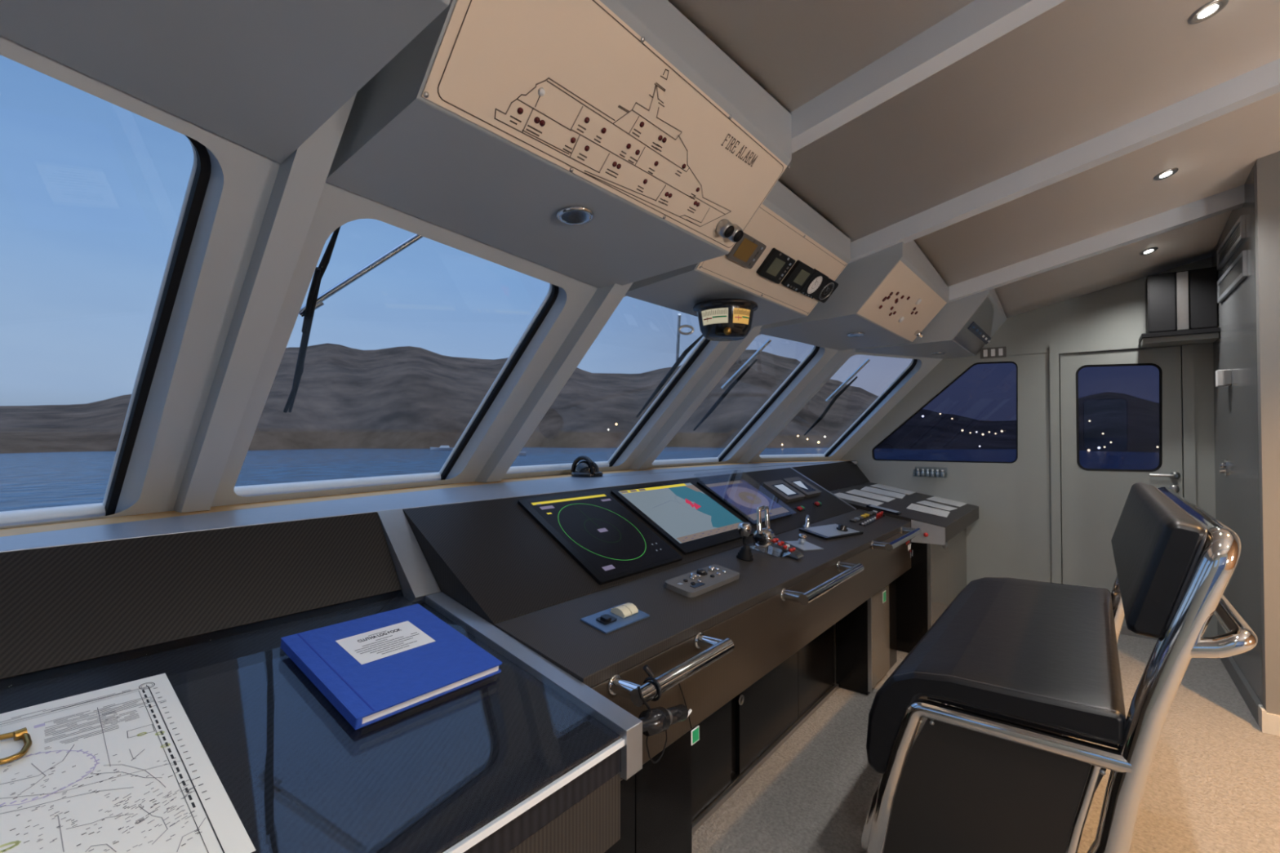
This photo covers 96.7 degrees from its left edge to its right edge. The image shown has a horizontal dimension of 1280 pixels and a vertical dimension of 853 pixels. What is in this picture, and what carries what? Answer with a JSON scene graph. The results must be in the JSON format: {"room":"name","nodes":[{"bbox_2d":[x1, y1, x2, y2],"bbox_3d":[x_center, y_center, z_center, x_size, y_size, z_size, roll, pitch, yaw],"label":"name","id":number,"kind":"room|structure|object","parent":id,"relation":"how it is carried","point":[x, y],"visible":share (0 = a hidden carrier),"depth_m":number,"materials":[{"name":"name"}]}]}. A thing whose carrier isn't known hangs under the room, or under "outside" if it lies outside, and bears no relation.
{"room":"control cabin","nodes":[
{"label":"control cabin","id":0,"kind":"room"},
{"bbox_2d":[0,35,280,528],"bbox_3d":[-1.127,-0.353,0.920,1.750,1.475,0.970,-1,-1,38],"label":"window frame","id":1,"kind":"structure","parent":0,"point":[242,180],"depth_m":1.30,"materials":[{"name":"grey paint"}]},
{"bbox_2d":[0,134,211,527],"bbox_3d":[-1.364,-0.153,1.029,1.072,0.902,0.866,-1,-1,38],"label":"window","id":2,"kind":"structure","parent":1,"relation":"in","point":[200,174],"depth_m":1.37,"materials":[{"name":"black rubber"}]},
{"bbox_2d":[0,0,450,163],"bbox_3d":[-0.717,-0.771,0.582,0.826,0.420,0.919,-1,-1,38],"label":"ceiling","id":3,"kind":"structure","parent":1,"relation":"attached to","point":[263,77],"depth_m":0.87,"materials":[{"name":"grey paint"}]},
{"bbox_2d":[173,93,356,512],"bbox_3d":[-0.839,-0.404,1.306,1.418,1.293,0.068,-1,-1,38],"label":"window pillar","id":4,"kind":"structure","parent":1,"relation":"attached to","point":[300,180],"depth_m":1.34,"materials":[{"name":"grey paint"}]},
{"bbox_2d":[0,460,849,537],"bbox_3d":[-0.125,0.281,3.045,0.768,0.020,5.540,-1,-1,38],"label":"trim","id":5,"kind":"structure","parent":1,"relation":"attached to","point":[77,524],"depth_m":1.83,"materials":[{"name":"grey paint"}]},
{"bbox_2d":[571,455,603,477],"bbox_3d":[-0.287,0.213,3.089,0.176,0.113,0.174,-1,-1,38],"label":"dome compass","id":6,"kind":"object","parent":5,"relation":"on","point":[587,468],"visible":1,"depth_m":3.04,"materials":[{"name":"black plastic"}]},
{"bbox_2d":[571,455,595,472],"bbox_3d":[-0.306,0.202,3.066,0.176,0.091,0.023,-1,-1,38],"label":"hood","id":7,"kind":"object","parent":6,"relation":"attached to","point":[586,465],"depth_m":3.04,"materials":[{"name":"black plastic"}]},
{"bbox_2d":[0,460,857,552],"bbox_3d":[-0.061,0.284,2.996,0.613,0.030,5.542,-1,-1,38],"label":"window sill","id":8,"kind":"structure","parent":1,"relation":"attached to","point":[335,508],"depth_m":1.82,"materials":[{"name":"silver metal"}]},
{"bbox_2d":[0,509,642,852],"bbox_3d":[-0.784,0.521,0.901,0.930,0.566,1.366,-1,-1,38],"label":"table","id":9,"kind":"object","parent":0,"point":[526,757],"visible":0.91,"depth_m":1.09,"materials":[{"name":"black glass"}]},
{"bbox_2d":[0,673,255,852],"bbox_3d":[-0.900,0.508,0.675,0.525,0.099,0.631,-1,-1,38],"label":"chart","id":10,"kind":"object","parent":9,"relation":"on","point":[122,768],"visible":1,"depth_m":0.82,"materials":[{"name":"beige paper"}]},
{"bbox_2d":[0,727,31,764],"bbox_3d":[-0.945,0.476,0.844,0.079,0.024,0.058,-1,-1,38],"label":"divider","id":11,"kind":"object","parent":10,"relation":"on","point":[22,733],"visible":1,"depth_m":0.86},
{"bbox_2d":[280,604,502,729],"bbox_3d":[-0.535,0.495,1.231,0.351,0.086,0.317,-1,-1,38],"label":"book","id":12,"kind":"object","parent":9,"relation":"on","point":[372,668],"visible":1,"depth_m":1.19,"materials":[{"name":"paper"}]},
{"bbox_2d":[211,182,596,506],"bbox_3d":[-0.651,-0.339,1.886,1.655,1.475,1.146,-1,-1,38],"label":"window frame","id":13,"kind":"structure","parent":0,"point":[336,206],"depth_m":1.77,"materials":[{"name":"grey paint"}]},
{"bbox_2d":[234,283,559,497],"bbox_3d":[-0.864,-0.143,2.032,0.991,0.873,1.012,-1,-1,38],"label":"window","id":14,"kind":"structure","parent":13,"relation":"in","point":[551,296],"depth_m":2.32,"materials":[{"name":"black rubber"}]},
{"bbox_2d":[283,226,422,413],"bbox_3d":[-0.903,-0.322,1.741,0.505,0.554,0.289,-1,-1,38],"label":"windshield wiper","id":15,"kind":"object","parent":14,"relation":"attached to","point":[313,302],"depth_m":1.65,"materials":[{"name":"silver metal"}]},
{"bbox_2d":[325,0,791,288],"bbox_3d":[-0.179,-0.769,1.586,0.801,0.445,1.158,-1,-1,38],"label":"console","id":16,"kind":"object","parent":13,"relation":"attached to","point":[600,144],"visible":1,"depth_m":1.32,"materials":[{"name":"grey paint"}]},
{"bbox_2d":[0,488,837,689],"bbox_3d":[-0.200,0.902,3.095,0.610,0.990,5.540,-1,-1,38],"label":"wall","id":17,"kind":"structure","parent":0,"point":[26,678],"depth_m":1.71,"materials":[{"name":"black"}]},
{"bbox_2d":[473,287,730,481],"bbox_3d":[0.008,-0.323,2.900,1.525,1.475,1.266,-1,-1,38],"label":"wall","id":18,"kind":"structure","parent":0,"point":[713,349],"depth_m":3.36,"materials":[{"name":"grey paint"}]},
{"bbox_2d":[474,282,632,482],"bbox_3d":[-0.240,-0.388,2.357,1.410,1.293,0.087,-1,-1,38],"label":"trim","id":19,"kind":"structure","parent":18,"relation":"attached to","point":[605,300],"depth_m":2.43,"materials":[{"name":"grey paint"}]},
{"bbox_2d":[506,337,710,474],"bbox_3d":[-0.177,-0.156,3.036,0.950,0.917,1.062,-1,-1,38],"label":"window","id":20,"kind":"structure","parent":18,"relation":"in","point":[704,342],"depth_m":3.35,"materials":[{"name":"metal"}]},
{"bbox_2d":[635,313,703,417],"bbox_3d":[0.205,-0.318,3.231,0.258,0.521,0.586,0,-1,-22],"label":"windshield wiper","id":21,"kind":"object","parent":20,"relation":"attached to","point":[678,359],"depth_m":3.24,"materials":[{"name":"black metal"}]},
{"bbox_2d":[624,180,850,327],"bbox_3d":[0.469,-0.738,2.589,0.615,0.394,1.070,-1,-1,38],"label":"console","id":22,"kind":"object","parent":18,"relation":"attached to","point":[784,222],"visible":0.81,"depth_m":2.40,"materials":[{"name":"grey paint"}]},
{"bbox_2d":[678,297,758,341],"bbox_3d":[0.321,-0.456,2.471,0.290,0.179,0.488,-1,-1,38],"label":"indicator","id":23,"kind":"object","parent":22,"relation":"hanging from","point":[725,319],"visible":1,"depth_m":2.45,"materials":[{"name":"black plastic"}]},
{"bbox_2d":[697,305,754,341],"bbox_3d":[0.383,-0.454,2.549,0.252,0.119,0.252,-1,-1,38],"label":"gauge","id":24,"kind":"object","parent":23,"relation":"on","point":[717,322],"depth_m":2.46,"materials":[{"name":"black plastic"}]},
{"bbox_2d":[724,232,766,268],"bbox_3d":[0.414,-0.683,2.212,0.084,0.090,0.192,-1,-1,38],"label":"display","id":25,"kind":"object","parent":22,"relation":"on","point":[746,251],"visible":0.98,"depth_m":2.20,"materials":[{"name":"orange plastic"}]},
{"bbox_2d":[756,247,795,284],"bbox_3d":[0.580,-0.681,2.422,0.092,0.100,0.199,-1,-1,38],"label":"display","id":26,"kind":"object","parent":22,"relation":"on","point":[776,264],"visible":1,"depth_m":2.40,"materials":[{"name":"black"}]},
{"bbox_2d":[781,259,814,292],"bbox_3d":[0.721,-0.683,2.592,0.094,0.102,0.173,-1,-1,38],"label":"display","id":27,"kind":"object","parent":22,"relation":"on","point":[800,273],"visible":1,"depth_m":2.57,"materials":[{"name":"black"}]},
{"bbox_2d":[799,268,828,298],"bbox_3d":[0.832,-0.684,2.728,0.094,0.103,0.161,-1,-1,38],"label":"instrument","id":28,"kind":"object","parent":22,"relation":"on","point":[816,281],"visible":0.99,"depth_m":2.72,"materials":[{"name":"black"}]},
{"bbox_2d":[813,277,838,302],"bbox_3d":[0.928,-0.682,2.849,0.089,0.097,0.149,-1,-1,38],"label":"gauge","id":29,"kind":"object","parent":22,"relation":"on","point":[830,286],"visible":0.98,"depth_m":2.84,"materials":[{"name":"black"}]},
{"bbox_2d":[790,0,1065,153],"bbox_3d":[1.897,-1.378,0.721,4.400,1.098,0.075,-1,-1,38],"label":"trim","id":30,"kind":"structure","parent":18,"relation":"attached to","point":[976,24],"depth_m":1.59,"materials":[{"name":"grey paint"}]},
{"bbox_2d":[648,333,838,468],"bbox_3d":[0.804,-0.309,3.842,1.600,1.475,1.199,-1,-1,38],"label":"wall","id":31,"kind":"structure","parent":0,"point":[824,355],"depth_m":4.25,"materials":[{"name":"grey paint"}]},
{"bbox_2d":[628,324,762,470],"bbox_3d":[0.480,-0.372,3.345,1.408,1.293,0.095,-1,-1,38],"label":"trim","id":32,"kind":"structure","parent":31,"relation":"attached to","point":[732,352],"depth_m":3.43,"materials":[{"name":"grey paint"}]},
{"bbox_2d":[651,345,819,465],"bbox_3d":[0.622,-0.141,3.984,1.016,0.938,0.999,-1,-1,38],"label":"window","id":33,"kind":"structure","parent":31,"relation":"in","point":[811,355],"depth_m":4.26,"materials":[{"name":"metal"}]},
{"bbox_2d":[693,338,771,431],"bbox_3d":[0.604,-0.273,3.862,0.591,0.604,0.090,-1,-1,35],"label":"windshield wiper","id":34,"kind":"object","parent":33,"relation":"attached to","point":[763,346],"depth_m":3.83,"materials":[{"name":"silver metal"}]},
{"bbox_2d":[758,240,949,350],"bbox_3d":[1.300,-0.755,3.458,0.833,0.426,1.145,-1,-1,38],"label":"console","id":35,"kind":"object","parent":31,"relation":"attached to","point":[886,296],"visible":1,"depth_m":3.10,"materials":[{"name":"grey paint"}]},
{"bbox_2d":[848,57,1279,263],"bbox_3d":[2.649,-1.362,1.668,4.400,1.098,0.075,-1,-1,38],"label":"ceiling beam","id":36,"kind":"structure","parent":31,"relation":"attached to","point":[1263,82],"depth_m":2.30,"materials":[{"name":"grey paint"}]},
{"bbox_2d":[751,351,942,462],"bbox_3d":[1.724,-0.298,4.508,1.958,1.473,0.996,-1,-1,38],"label":"wall","id":37,"kind":"structure","parent":0,"point":[924,366],"depth_m":4.74,"materials":[{"name":"grey paint"}]},
{"bbox_2d":[736,348,856,462],"bbox_3d":[1.334,-0.359,4.208,1.423,1.293,0.070,-1,-1,38],"label":"trim","id":38,"kind":"structure","parent":37,"relation":"attached to","point":[841,357],"depth_m":4.29,"materials":[{"name":"grey paint"}]},
{"bbox_2d":[759,359,917,457],"bbox_3d":[1.563,-0.128,4.684,1.210,0.916,0.828,-1,-1,38],"label":"window","id":39,"kind":"structure","parent":37,"relation":"in","point":[913,362],"depth_m":4.85,"materials":[{"name":"black rubber"}]},
{"bbox_2d":[804,358,870,435],"bbox_3d":[1.582,-0.229,4.631,0.094,0.607,0.566,1,-1,-45],"label":"windshield wiper","id":40,"kind":"object","parent":39,"relation":"attached to","point":[868,360],"depth_m":4.60,"materials":[{"name":"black metal"}]},
{"bbox_2d":[946,184,1244,302],"bbox_3d":[3.383,-1.274,2.591,4.400,1.098,0.075,-1,-1,38],"label":"ceiling beam","id":41,"kind":"structure","parent":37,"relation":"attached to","point":[1233,198],"depth_m":3.17,"materials":[{"name":"grey paint"}]},
{"bbox_2d":[790,461,978,549],"bbox_3d":[1.828,0.520,4.170,0.954,0.467,1.341,-1,-1,38],"label":"console","id":42,"kind":"object","parent":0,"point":[935,530],"visible":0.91,"depth_m":4.04,"materials":[{"name":"grey plastic"}]},
{"bbox_2d":[833,492,884,506],"bbox_3d":[1.505,0.504,3.944,0.312,0.057,0.228,-1,-1,38],"label":"placard","id":43,"kind":"object","parent":42,"relation":"on","point":[842,495],"visible":0.79,"depth_m":3.94,"materials":[{"name":"grey"}]},
{"bbox_2d":[845,489,894,502],"bbox_3d":[1.697,0.508,4.187,0.293,0.056,0.249,-1,-1,35],"label":"placard","id":44,"kind":"object","parent":42,"relation":"on","point":[864,494],"visible":1,"depth_m":4.18,"materials":[{"name":"grey"}]},
{"bbox_2d":[860,486,905,498],"bbox_3d":[1.892,0.512,4.427,0.297,0.060,0.266,-1,-1,31],"label":"placard","id":45,"kind":"object","parent":42,"relation":"on","point":[868,489],"visible":1,"depth_m":4.42,"materials":[{"name":"grey"}]},
{"bbox_2d":[866,504,901,515],"bbox_3d":[1.567,0.535,3.658,0.199,0.046,0.079,-1,-1,38],"label":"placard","id":46,"kind":"object","parent":42,"relation":"on","point":[870,506],"visible":1,"depth_m":3.64,"materials":[{"name":"grey plastic"}]},
{"bbox_2d":[871,484,915,494],"bbox_3d":[2.082,0.514,4.678,0.299,0.055,0.241,-1,-1,38],"label":"placard","id":47,"kind":"object","parent":42,"relation":"on","point":[878,486],"visible":1,"depth_m":4.67,"materials":[{"name":"grey"}]},
{"bbox_2d":[906,503,950,517],"bbox_3d":[1.978,0.574,3.902,0.242,0.049,0.274,-1,-1,33],"label":"placard","id":48,"kind":"object","parent":42,"relation":"on","point":[913,507],"visible":1,"depth_m":3.89,"materials":[{"name":"grey"}]},
{"bbox_2d":[915,500,956,511],"bbox_3d":[2.162,0.576,4.147,0.223,0.044,0.204,-1,-1,43],"label":"placard","id":49,"kind":"object","parent":42,"relation":"on","point":[926,503],"visible":1,"depth_m":4.14,"materials":[{"name":"grey"}]},
{"bbox_2d":[925,496,966,506],"bbox_3d":[2.389,0.581,4.425,0.238,0.044,0.309,-1,-1,38],"label":"placard","id":50,"kind":"object","parent":42,"relation":"on","point":[940,500],"visible":1,"depth_m":4.40,"materials":[{"name":"grey"}]},
{"bbox_2d":[667,0,1279,317],"bbox_3d":[2.200,-1.314,1.223,4.650,1.290,5.640,-1,-1,38],"label":"ceiling","id":51,"kind":"structure","parent":0,"point":[1077,72],"depth_m":2.06,"materials":[{"name":"paint"}]},
{"bbox_2d":[855,288,1007,359],"bbox_3d":[2.143,-0.734,4.227,0.901,0.392,1.012,-1,-1,38],"label":"console","id":52,"kind":"object","parent":51,"relation":"attached to","point":[964,326],"visible":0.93,"depth_m":3.82,"materials":[{"name":"grey paint"}]},
{"bbox_2d":[967,321,991,344],"bbox_3d":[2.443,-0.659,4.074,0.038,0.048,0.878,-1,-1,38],"label":"switch plate","id":53,"kind":"object","parent":52,"relation":"attached to","point":[977,331],"depth_m":4.01,"materials":[{"name":"white paint"}]},
{"bbox_2d":[1139,246,1158,255],"bbox_3d":[3.093,-1.068,3.460,0.088,0.031,0.088,-1,-1,38],"label":"recessed light","id":54,"kind":"object","parent":51,"relation":"in","point":[1151,250],"visible":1,"depth_m":3.45,"materials":[{"name":"metal"}]},
{"bbox_2d":[1153,167,1178,180],"bbox_3d":[2.446,-1.176,2.647,0.088,0.029,0.088,-1,-1,38],"label":"recessed light","id":55,"kind":"object","parent":51,"relation":"in","point":[1165,174],"visible":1,"depth_m":2.64,"materials":[{"name":"metal"}]},
{"bbox_2d":[1187,0,1228,24],"bbox_3d":[1.681,-1.232,1.685,0.088,0.029,0.088,-1,-1,38],"label":"recessed light","id":56,"kind":"object","parent":51,"relation":"in","point":[1210,9],"visible":1,"depth_m":1.68,"materials":[{"name":"metal"}]},
{"bbox_2d":[691,634,1279,852],"bbox_3d":[1.985,1.411,1.352,5.200,0.080,5.740,-1,-1,38],"label":"floor","id":57,"kind":"structure","parent":0,"point":[1212,785],"depth_m":2.19,"materials":[{"name":"grey carpet"}]},
{"bbox_2d":[604,729,691,852],"bbox_3d":[-0.260,1.119,1.690,0.670,0.510,0.490,-1,-1,38],"label":"base cabinet","id":58,"kind":"object","parent":57,"relation":"on","point":[655,802],"visible":0.07,"depth_m":1.55,"materials":[{"name":"black"}]},
{"bbox_2d":[691,623,835,822],"bbox_3d":[0.343,1.132,2.570,0.519,0.510,1.631,-1,-1,38],"label":"base cabinet","id":59,"kind":"object","parent":57,"relation":"on","point":[733,737],"visible":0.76,"depth_m":2.32,"materials":[{"name":"black"}]},
{"bbox_2d":[401,467,921,781],"bbox_3d":[0.516,0.569,2.587,0.868,0.611,2.891,-1,-1,38],"label":"console","id":60,"kind":"object","parent":59,"relation":"on","point":[491,557],"depth_m":1.76,"materials":[{"name":"black metal"}]},
{"bbox_2d":[517,490,683,585],"bbox_3d":[-0.139,0.383,2.086,0.410,0.240,0.460,-1,-1,38],"label":"monitor","id":61,"kind":"object","parent":60,"relation":"on","point":[604,538],"visible":1,"depth_m":2.05,"materials":[{"name":"black"}]},
{"bbox_2d":[580,602,649,634],"bbox_3d":[-0.067,0.523,1.575,0.095,0.033,0.185,-1,-1,38],"label":"control panel","id":62,"kind":"object","parent":60,"relation":"on","point":[606,621],"visible":1,"depth_m":1.56,"materials":[{"name":"blue metal"}]},
{"bbox_2d":[595,614,617,625],"bbox_3d":[-0.091,0.524,1.543,0.036,0.011,0.050,-1,-1,38],"label":"switch","id":63,"kind":"object","parent":62,"relation":"attached to","point":[602,620],"depth_m":1.53,"materials":[{"name":"black plastic"}]},
{"bbox_2d":[642,664,662,701],"bbox_3d":[0.024,0.587,1.299,0.054,0.083,0.024,-1,-1,38],"label":"strap","id":64,"kind":"object","parent":60,"relation":"attached to","point":[646,668],"visible":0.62,"depth_m":1.30,"materials":[{"name":"black plastic"}]},
{"bbox_2d":[637,686,688,763],"bbox_3d":[0.038,0.670,1.285,0.054,0.204,0.205,-1,-1,38],"label":"torch","id":65,"kind":"object","parent":60,"relation":"hanging from","point":[657,720],"visible":0.94,"depth_m":1.27,"materials":[{"name":"black plastic"}]},
{"bbox_2d":[610,481,755,555],"bbox_3d":[0.210,0.386,2.534,0.388,0.227,0.598,-1,-1,38],"label":"monitor","id":66,"kind":"object","parent":60,"relation":"on","point":[688,518],"visible":0.92,"depth_m":2.48,"materials":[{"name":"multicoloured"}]},
{"bbox_2d":[678,683,692,728],"bbox_3d":[0.123,0.751,1.540,0.010,0.162,0.072,-1,-1,38],"label":"cable","id":67,"kind":"object","parent":60,"relation":"hanging from","point":[690,711],"visible":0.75,"depth_m":1.55,"materials":[{"name":"black plastic"}]},
{"bbox_2d":[690,725,699,745],"bbox_3d":[0.154,0.863,1.588,0.002,0.040,0.040,-1,-1,38],"label":"tag","id":68,"kind":"object","parent":60,"relation":"hanging from","point":[695,733],"visible":1,"depth_m":1.58,"materials":[{"name":"green plastic"}]},
{"bbox_2d":[664,564,739,597],"bbox_3d":[0.219,0.520,1.952,0.115,0.048,0.328,-1,-1,38],"label":"keypad","id":69,"kind":"object","parent":60,"relation":"on","point":[694,584],"visible":1,"depth_m":1.92,"materials":[{"name":"grey plastic"}]},
{"bbox_2d":[493,508,911,688],"bbox_3d":[0.644,0.560,2.486,0.335,0.085,2.891,-1,-1,38],"label":"countertop","id":70,"kind":"structure","parent":60,"relation":"on","point":[557,633],"depth_m":1.70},
{"bbox_2d":[696,476,792,524],"bbox_3d":[0.562,0.362,3.002,0.346,0.234,0.502,-1,-1,38],"label":"monitor","id":71,"kind":"object","parent":60,"relation":"on","point":[736,493],"visible":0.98,"depth_m":2.98,"materials":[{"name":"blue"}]},
{"bbox_2d":[736,522,753,561],"bbox_3d":[0.422,0.462,2.293,0.068,0.149,0.068,-1,-1,38],"label":"joystick","id":72,"kind":"object","parent":60,"relation":"on","point":[744,553],"visible":1,"depth_m":2.27,"materials":[{"name":"plastic"}]},
{"bbox_2d":[750,505,804,559],"bbox_3d":[0.582,0.446,2.426,0.203,0.210,0.130,-1,-1,38],"label":"lever","id":73,"kind":"object","parent":60,"relation":"on","point":[765,541],"visible":1,"depth_m":2.42,"materials":[{"name":"silver metal"}]},
{"bbox_2d":[761,480,804,502],"bbox_3d":[0.853,0.382,3.378,0.168,0.108,0.260,-1,-1,38],"label":"display","id":74,"kind":"object","parent":60,"relation":"on","point":[782,490],"visible":1,"depth_m":3.34,"materials":[{"name":"grey plastic"}]},
{"bbox_2d":[782,476,821,497],"bbox_3d":[1.026,0.382,3.602,0.170,0.110,0.240,-1,-1,38],"label":"display","id":75,"kind":"object","parent":60,"relation":"on","point":[799,484],"visible":0.87,"depth_m":3.58,"materials":[{"name":"grey plastic"}]},
{"bbox_2d":[784,533,823,551],"bbox_3d":[0.751,0.526,2.607,0.130,0.068,0.119,1,-1,-32],"label":"control plate","id":76,"kind":"object","parent":60,"relation":"on","point":[801,544],"visible":1,"depth_m":2.60,"materials":[{"name":"silver metal"}]},
{"bbox_2d":[802,515,810,528],"bbox_3d":[0.877,0.501,2.996,0.044,0.064,0.081,0,-1,12],"label":"lever","id":77,"kind":"object","parent":60,"relation":"on","point":[807,517],"visible":0.85,"depth_m":2.97,"materials":[{"name":"metal"}]},
{"bbox_2d":[799,523,863,540],"bbox_3d":[0.993,0.539,2.944,0.370,0.056,0.157,1,-1,-41],"label":"controller","id":78,"kind":"object","parent":60,"relation":"on","point":[836,531],"visible":1,"depth_m":2.91,"materials":[{"name":"black plastic"}]},
{"bbox_2d":[849,510,878,522],"bbox_3d":[1.372,0.545,3.469,0.036,0.019,0.507,-1,-1,37],"label":"button row","id":79,"kind":"object","parent":60,"relation":"on","point":[868,514],"visible":0.98,"depth_m":3.43,"materials":[{"name":"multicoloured plastic"}]},
{"bbox_2d":[858,511,884,526],"bbox_3d":[1.388,0.547,3.397,0.036,0.036,0.464,-1,-1,36],"label":"button row","id":80,"kind":"object","parent":60,"relation":"on","point":[879,515],"visible":1,"depth_m":3.39,"materials":[{"name":"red plastic"}]},
{"bbox_2d":[691,684,838,835],"bbox_3d":[0.550,1.375,2.403,0.014,0.021,1.620,-1,-1,38],"label":"baseboard","id":81,"kind":"structure","parent":57,"relation":"on","point":[736,784],"depth_m":2.29,"materials":[{"name":"metal"}]},
{"bbox_2d":[832,578,897,695],"bbox_3d":[1.097,1.145,3.377,0.696,0.510,0.560,-1,-1,38],"label":"base cabinet","id":82,"kind":"object","parent":57,"relation":"on","point":[866,637],"visible":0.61,"depth_m":3.02,"materials":[{"name":"black"}]},
{"bbox_2d":[896,528,966,653],"bbox_3d":[1.853,1.068,4.185,0.776,0.688,1.272,-1,-1,38],"label":"base cabinet","id":83,"kind":"object","parent":57,"relation":"on","point":[936,575],"visible":0.26,"depth_m":3.54,"materials":[{"name":"black"}]},
{"bbox_2d":[860,482,1257,852],"bbox_3d":[1.358,0.798,1.929,0.820,1.161,1.386,-1,-1,38],"label":"chair","id":84,"kind":"object","parent":57,"relation":"on","point":[1027,670],"visible":1,"depth_m":1.46,"materials":[{"name":"black leather"}]},
{"bbox_2d":[840,257,1217,637],"bbox_3d":[2.709,0.087,4.374,2.600,2.660,0.060,-1,-1,38],"label":"wall","id":85,"kind":"structure","parent":0,"point":[1011,537],"depth_m":4.21,"materials":[{"name":"grey paint"}]},
{"bbox_2d":[871,361,1017,463],"bbox_3d":[2.424,-0.103,4.594,1.061,0.786,0.022,-1,-1,38],"label":"window","id":86,"kind":"structure","parent":85,"relation":"in","point":[974,419],"depth_m":4.47,"materials":[{"name":"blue glass"}]},
{"bbox_2d":[980,346,1006,359],"bbox_3d":[2.697,-0.564,4.345,0.170,0.080,0.014,-1,-1,38],"label":"wall switch plate","id":87,"kind":"object","parent":85,"relation":"attached to","point":[996,352],"visible":0.99,"depth_m":4.34,"materials":[{"name":"grey plastic"}]},
{"bbox_2d":[944,350,1049,359],"bbox_3d":[2.713,-0.544,4.337,0.705,0.016,0.006,-1,-1,38],"label":"trim","id":88,"kind":"structure","parent":85,"relation":"attached to","point":[1042,351],"depth_m":4.25,"materials":[{"name":"grey paint"}]},
{"bbox_2d":[1048,337,1195,639],"bbox_3d":[3.270,0.409,3.884,0.752,2.000,0.122,-1,-1,38],"label":"door","id":89,"kind":"structure","parent":85,"relation":"in","point":[1122,412],"depth_m":3.92,"materials":[{"name":"grey paint"}]},
{"bbox_2d":[1138,327,1220,347],"bbox_3d":[3.401,-0.560,3.601,0.353,0.059,0.256,-1,-1,38],"label":"shelf","id":90,"kind":"object","parent":85,"relation":"attached to","point":[1205,335],"visible":1,"depth_m":3.54,"materials":[{"name":"black metal"}]},
{"bbox_2d":[1145,266,1217,333],"bbox_3d":[3.425,-0.778,3.608,0.315,0.377,0.208,-1,-1,38],"label":"wall cabinet","id":91,"kind":"object","parent":90,"relation":"on","point":[1187,300],"visible":0.86,"depth_m":3.53,"materials":[{"name":"black metal"}]},
{"bbox_2d":[1148,273,1175,332],"bbox_3d":[3.296,-0.779,3.592,0.120,0.353,0.014,-1,-1,38],"label":"grille","id":92,"kind":"object","parent":91,"relation":"attached to","point":[1162,286],"depth_m":3.59,"materials":[{"name":"black rubber"}]},
{"bbox_2d":[1189,268,1217,328],"bbox_3d":[3.442,-0.780,3.477,0.114,0.353,0.012,-1,-1,38],"label":"grille","id":93,"kind":"object","parent":91,"relation":"attached to","point":[1202,282],"depth_m":3.47,"materials":[{"name":"black rubber"}]},
{"bbox_2d":[1215,369,1231,386],"bbox_3d":[3.278,-0.273,3.196,0.050,0.090,0.110,-1,-1,38],"label":"wall box","id":94,"kind":"object","parent":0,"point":[1223,377],"depth_m":3.18,"materials":[{"name":"white paint"}]},
{"bbox_2d":[1211,165,1262,705],"bbox_3d":[3.298,0.068,3.127,0.060,2.660,1.260,-1,-1,38],"label":"wall","id":95,"kind":"structure","parent":0,"point":[1235,405],"depth_m":2.93,"materials":[{"name":"paint"}]},
{"bbox_2d":[1219,459,1227,475],"bbox_3d":[3.362,0.237,3.279,0.031,0.090,0.056,-1,-1,38],"label":"door latch","id":96,"kind":"object","parent":95,"relation":"attached to","point":[1222,465],"depth_m":3.27,"materials":[{"name":"silver metal"}]},
{"bbox_2d":[1216,214,1245,270],"bbox_3d":[3.218,-0.990,3.104,0.016,0.115,0.700,-1,-1,38],"label":"air vent","id":97,"kind":"object","parent":95,"relation":"in","point":[1237,234],"visible":1,"depth_m":3.04,"materials":[{"name":"metal"}]},
{"bbox_2d":[1217,249,1247,302],"bbox_3d":[3.209,-0.801,3.089,0.016,0.127,0.730,-1,-1,38],"label":"air vent","id":98,"kind":"object","parent":95,"relation":"in","point":[1237,272],"visible":1,"depth_m":3.03,"materials":[{"name":"metal"}]},
{"bbox_2d":[1214,634,1262,725],"bbox_3d":[3.253,1.348,3.111,0.014,0.100,1.207,-1,-1,38],"label":"baseboard","id":99,"kind":"structure","parent":95,"relation":"attached to","point":[1251,699],"depth_m":2.93,"materials":[{"name":"grey"}]},
{"bbox_2d":[1253,151,1279,715],"bbox_3d":[3.918,-0.248,1.796,2.692,3.250,0.060,-1,-1,38],"label":"wall","id":100,"kind":"structure","parent":0,"point":[1266,168],"depth_m":2.59,"materials":[{"name":"paint"}]},
{"bbox_2d":[1257,704,1279,736],"bbox_3d":[3.869,1.328,1.802,2.608,0.100,0.076,-1,-1,38],"label":"baseboard","id":101,"kind":"structure","parent":100,"relation":"attached to","point":[1268,723],"depth_m":2.57,"materials":[{"name":"grey"}]},
{"label":"outside","id":102,"kind":"structure","parent":0,"visible":0},
{"bbox_2d":[0,342,878,453],"bbox_3d":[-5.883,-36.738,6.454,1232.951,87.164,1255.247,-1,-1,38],"label":"hills","id":103,"kind":"structure","parent":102,"point":[403,397],"depth_m":302.99,"materials":[{"name":"soil"}]},
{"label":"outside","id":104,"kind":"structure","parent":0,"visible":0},
{"bbox_2d":[0,447,829,511],"bbox_3d":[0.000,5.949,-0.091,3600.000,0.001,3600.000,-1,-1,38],"label":"sea","id":105,"kind":"structure","parent":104,"point":[28,481],"depth_m":114.07,"materials":[{"name":"liquid"}]},
{"bbox_2d":[430,445,453,450],"bbox_3d":[-76.375,8.366,221.838,6.114,1.908,8.419,-1,-1,38],"label":"boat","id":106,"kind":"object","parent":105,"relation":"on","point":[442,447],"visible":0.9,"depth_m":220.78,"materials":[{"name":"white paint"}]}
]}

